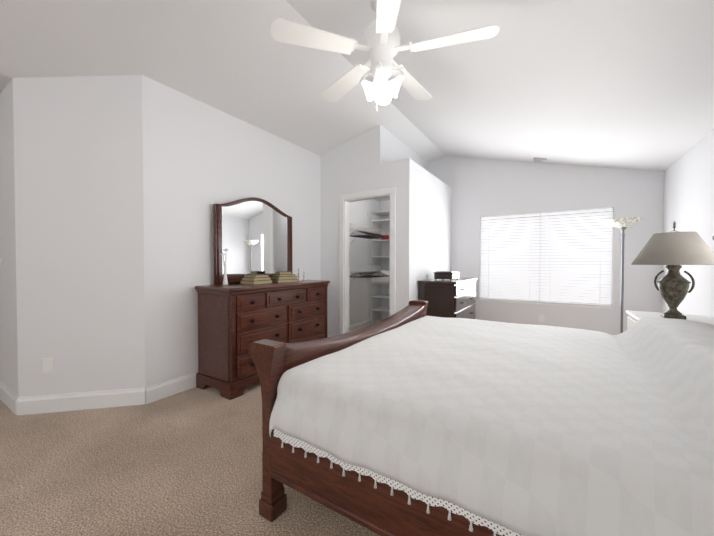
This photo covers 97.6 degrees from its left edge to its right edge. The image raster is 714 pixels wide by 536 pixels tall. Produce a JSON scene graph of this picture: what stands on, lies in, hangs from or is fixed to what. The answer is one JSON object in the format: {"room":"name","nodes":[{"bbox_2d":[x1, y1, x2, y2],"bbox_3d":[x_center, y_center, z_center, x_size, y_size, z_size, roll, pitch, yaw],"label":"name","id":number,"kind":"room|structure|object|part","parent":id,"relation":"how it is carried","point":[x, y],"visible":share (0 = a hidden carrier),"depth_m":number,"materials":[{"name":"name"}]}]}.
{"room":"bedroom","nodes":[
{"label":"bedroom","id":0,"kind":"room"},
{"bbox_2d":[0,75,379,396],"bbox_3d":[-1.990,-0.604,4.873,2.840,3.400,4.860,1,1,33],"label":"wall","id":1,"kind":"structure","parent":0,"point":[113,189],"depth_m":2.56,"materials":[{"name":"white paint"}]},
{"bbox_2d":[0,381,17,414],"bbox_3d":[-3.158,1.063,2.753,1.260,0.135,0.016,1,1,33],"label":"baseboard","id":2,"kind":"structure","parent":1,"relation":"attached to","point":[8,397],"depth_m":2.53,"materials":[{"name":"white wood"}]},
{"bbox_2d":[42,358,53,372],"bbox_3d":[-2.429,0.765,2.456,0.072,0.116,0.006,0,1,-12],"label":"outlet","id":3,"kind":"object","parent":1,"relation":"attached to","point":[48,365],"visible":1,"depth_m":2.45,"materials":[{"name":"white plastic"}]},
{"bbox_2d":[17,387,145,414],"bbox_3d":[-2.193,1.067,2.508,0.877,0.135,0.016,0,1,-12],"label":"baseboard","id":4,"kind":"structure","parent":1,"relation":"attached to","point":[74,401],"depth_m":2.50,"materials":[{"name":"white wood"}]},
{"bbox_2d":[146,372,197,403],"bbox_3d":[-1.141,1.050,3.575,0.016,0.135,2.300,1,1,33],"label":"baseboard","id":5,"kind":"structure","parent":1,"relation":"attached to","point":[159,391],"depth_m":2.76,"materials":[{"name":"white wood"}]},
{"bbox_2d":[349,320,370,331],"bbox_3d":[-0.012,1.021,5.346,0.016,0.135,1.700,1,1,33],"label":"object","id":6,"kind":"structure","parent":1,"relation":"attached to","point":[357,326],"depth_m":5.42,"materials":[{"name":"white wood"}]},
{"bbox_2d":[0,381,380,535],"bbox_3d":[-1.200,1.188,2.310,6.960,0.100,8.340,1,1,33],"label":"floor","id":7,"kind":"structure","parent":0,"point":[187,462],"depth_m":1.74,"materials":[{"name":"carpet"}]},
{"bbox_2d":[195,197,329,399],"bbox_3d":[-0.917,0.173,3.370,0.556,1.895,1.400,1,1,33],"label":"dresser","id":8,"kind":"object","parent":7,"relation":"on","point":[253,235],"visible":0.85,"depth_m":3.11,"materials":[{"name":"brown wood"}]},
{"bbox_2d":[221,249,228,284],"bbox_3d":[-1.280,-0.011,3.024,0.068,0.352,0.074,1,1,33],"label":"flower vase","id":9,"kind":"object","parent":8,"relation":"on","point":[225,281],"visible":1,"depth_m":3.02,"materials":[{"name":"white ceramic"}]},
{"bbox_2d":[213,197,291,284],"bbox_3d":[-1.110,-0.310,3.486,0.072,0.934,1.040,1,1,33],"label":"mirror","id":10,"kind":"object","parent":8,"relation":"on","point":[257,235],"depth_m":3.39,"materials":[{"name":"mirror"}]},
{"bbox_2d":[240,274,271,284],"bbox_3d":[-1.036,0.116,3.220,0.190,0.091,0.260,0,1,27],"label":"books","id":11,"kind":"object","parent":8,"relation":"on","point":[256,279],"visible":1,"depth_m":3.13,"materials":[{"name":"brown paper"}]},
{"bbox_2d":[269,271,298,282],"bbox_3d":[-0.825,0.099,3.512,0.200,0.116,0.280,1,1,42],"label":"books","id":12,"kind":"object","parent":8,"relation":"on","point":[282,277],"visible":0.92,"depth_m":3.45,"materials":[{"name":"brown paper"}]},
{"bbox_2d":[297,268,305,280],"bbox_3d":[-0.675,0.076,3.821,0.064,0.152,0.145,1,1,33],"label":"figurine","id":13,"kind":"object","parent":8,"relation":"on","point":[299,274],"visible":0.94,"depth_m":3.78,"materials":[{"name":"white ceramic"}]},
{"bbox_2d":[418,277,476,318],"bbox_3d":[1.302,0.629,4.359,0.505,0.950,1.180,1,1,33],"label":"chest","id":14,"kind":"object","parent":7,"relation":"on","point":[449,298],"visible":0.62,"depth_m":3.91,"materials":[{"name":"brown wood"}]},
{"bbox_2d":[433,271,459,279],"bbox_3d":[1.216,0.100,4.221,0.256,0.112,0.366,1,1,33],"label":"jewelry box","id":15,"kind":"object","parent":14,"relation":"on","point":[450,275],"visible":1,"depth_m":4.08,"materials":[{"name":"brown wood"}]},
{"bbox_2d":[248,235,713,535],"bbox_3d":[0.987,0.467,1.722,2.302,1.360,2.124,1,1,33],"label":"bed","id":16,"kind":"object","parent":7,"relation":"on","point":[411,419],"visible":1,"depth_m":1.13,"materials":[{"name":"white fabric"}]},
{"bbox_3d":[0.092,0.738,2.297,0.179,0.800,2.024,1,1,33],"label":"footboard","id":17,"kind":"part","parent":16,"relation":"part of","materials":[{"name":"brown wood"}]},
{"bbox_2d":[604,217,642,332],"bbox_3d":[3.306,0.252,3.892,0.370,1.720,0.370,1,1,33],"label":"floor lamp","id":18,"kind":"object","parent":7,"relation":"on","point":[623,223],"visible":0.69,"depth_m":3.87,"materials":[{"name":"grey metal"}]},
{"bbox_3d":[3.306,-0.555,3.879,0.370,0.105,0.370,1,1,33],"label":"lamp shade","id":19,"kind":"part","parent":18,"relation":"part of","materials":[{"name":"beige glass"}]},
{"bbox_2d":[626,310,713,329],"bbox_3d":[2.612,0.773,2.588,0.559,0.720,0.680,1,1,33],"label":"nightstand","id":20,"kind":"object","parent":7,"relation":"on","point":[633,317],"visible":0.12,"depth_m":2.71,"materials":[{"name":"white paint"}]},
{"bbox_2d":[631,221,713,319],"bbox_3d":[2.611,0.011,2.576,0.536,0.802,0.536,1,1,33],"label":"table lamp","id":21,"kind":"object","parent":20,"relation":"on","point":[673,251],"visible":1,"depth_m":2.50,"materials":[{"name":"linen"},{"name":"dark mottled stone"},{"name":"bronze"}]},
{"bbox_3d":[2.611,-0.157,2.573,0.536,0.261,0.536,1,1,33],"label":"lamp shade","id":22,"kind":"part","parent":21,"relation":"part of","materials":[{"name":"fabric"}]},
{"bbox_3d":[0.500,1.091,4.972,1.278,0.006,1.778,1,1,33],"label":"floor","id":23,"kind":"structure","parent":7,"relation":"on","visible":0},
{"bbox_2d":[349,210,389,324],"bbox_3d":[0.223,0.039,5.189,0.557,2.103,1.675,1,1,33],"label":"closet shelves","id":24,"kind":"object","parent":23,"relation":"on","point":[377,276],"visible":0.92,"depth_m":5.67,"materials":[{"name":"white painted wood"}]},
{"bbox_2d":[0,0,713,170],"bbox_3d":[-1.200,-1.752,2.262,6.960,1.220,8.340,1,1,33],"label":"ceiling","id":25,"kind":"structure","parent":0,"point":[625,84],"depth_m":2.42,"materials":[{"name":"white paint"}]},
{"bbox_2d":[270,0,498,111],"bbox_3d":[0.186,-1.329,1.963,1.273,0.734,1.237,1,1,33],"label":"fan","id":26,"kind":"object","parent":25,"relation":"hanging from","point":[381,47],"visible":1,"depth_m":1.85,"materials":[{"name":"white painted metal"},{"name":"white painted wood"},{"name":"frosted glass"}]},
{"bbox_2d":[534,157,546,161],"bbox_3d":[2.622,-1.554,4.371,0.260,0.068,0.080,1,1,33],"label":"ceiling vent","id":27,"kind":"object","parent":25,"relation":"in","point":[537,159],"visible":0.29,"depth_m":4.38,"materials":[{"name":"grey metal"}]},
{"bbox_2d":[320,125,451,335],"bbox_3d":[0.536,-0.605,4.910,1.380,3.400,1.800,1,1,33],"label":"wall","id":28,"kind":"structure","parent":0,"point":[379,157],"depth_m":4.25,"materials":[{"name":"white paint"}]},
{"bbox_2d":[339,187,395,333],"bbox_3d":[0.147,0.053,4.153,0.850,2.110,0.123,1,1,33],"label":"door frame","id":29,"kind":"structure","parent":28,"relation":"attached to","point":[345,200],"depth_m":4.28,"materials":[{"name":"white wood"}]},
{"bbox_2d":[380,156,663,334],"bbox_3d":[2.162,-0.607,5.023,4.240,3.400,0.140,1,1,33],"label":"wall","id":30,"kind":"structure","parent":0,"point":[480,187],"depth_m":4.51,"materials":[{"name":"white paint"}]},
{"bbox_2d":[539,314,544,321],"bbox_3d":[2.721,0.743,4.602,0.070,0.115,0.006,1,1,33],"label":"electrical outlet","id":31,"kind":"object","parent":30,"relation":"attached to","point":[541,318],"visible":0.44,"depth_m":4.59,"materials":[{"name":"white plastic"}]},
{"bbox_2d":[480,209,612,308],"bbox_3d":[2.722,-0.140,4.643,1.680,1.360,0.112,1,1,33],"label":"window","id":32,"kind":"structure","parent":30,"relation":"in","point":[562,304],"depth_m":4.62,"materials":[{"name":"white"}]},
{"bbox_2d":[481,207,612,305],"bbox_3d":[2.713,-0.156,4.629,1.656,1.324,0.045,1,1,33],"label":"window blinds","id":33,"kind":"object","parent":32,"relation":"attached to","point":[576,255],"visible":0.92,"depth_m":4.56,"materials":[{"name":"white plastic"}]},
{"bbox_2d":[662,129,713,318],"bbox_3d":[1.689,-0.532,0.451,0.120,3.400,8.360,1,1,33],"label":"wall","id":34,"kind":"structure","parent":0,"point":[688,201],"depth_m":2.99,"materials":[{"name":"white paint"}]}
]}

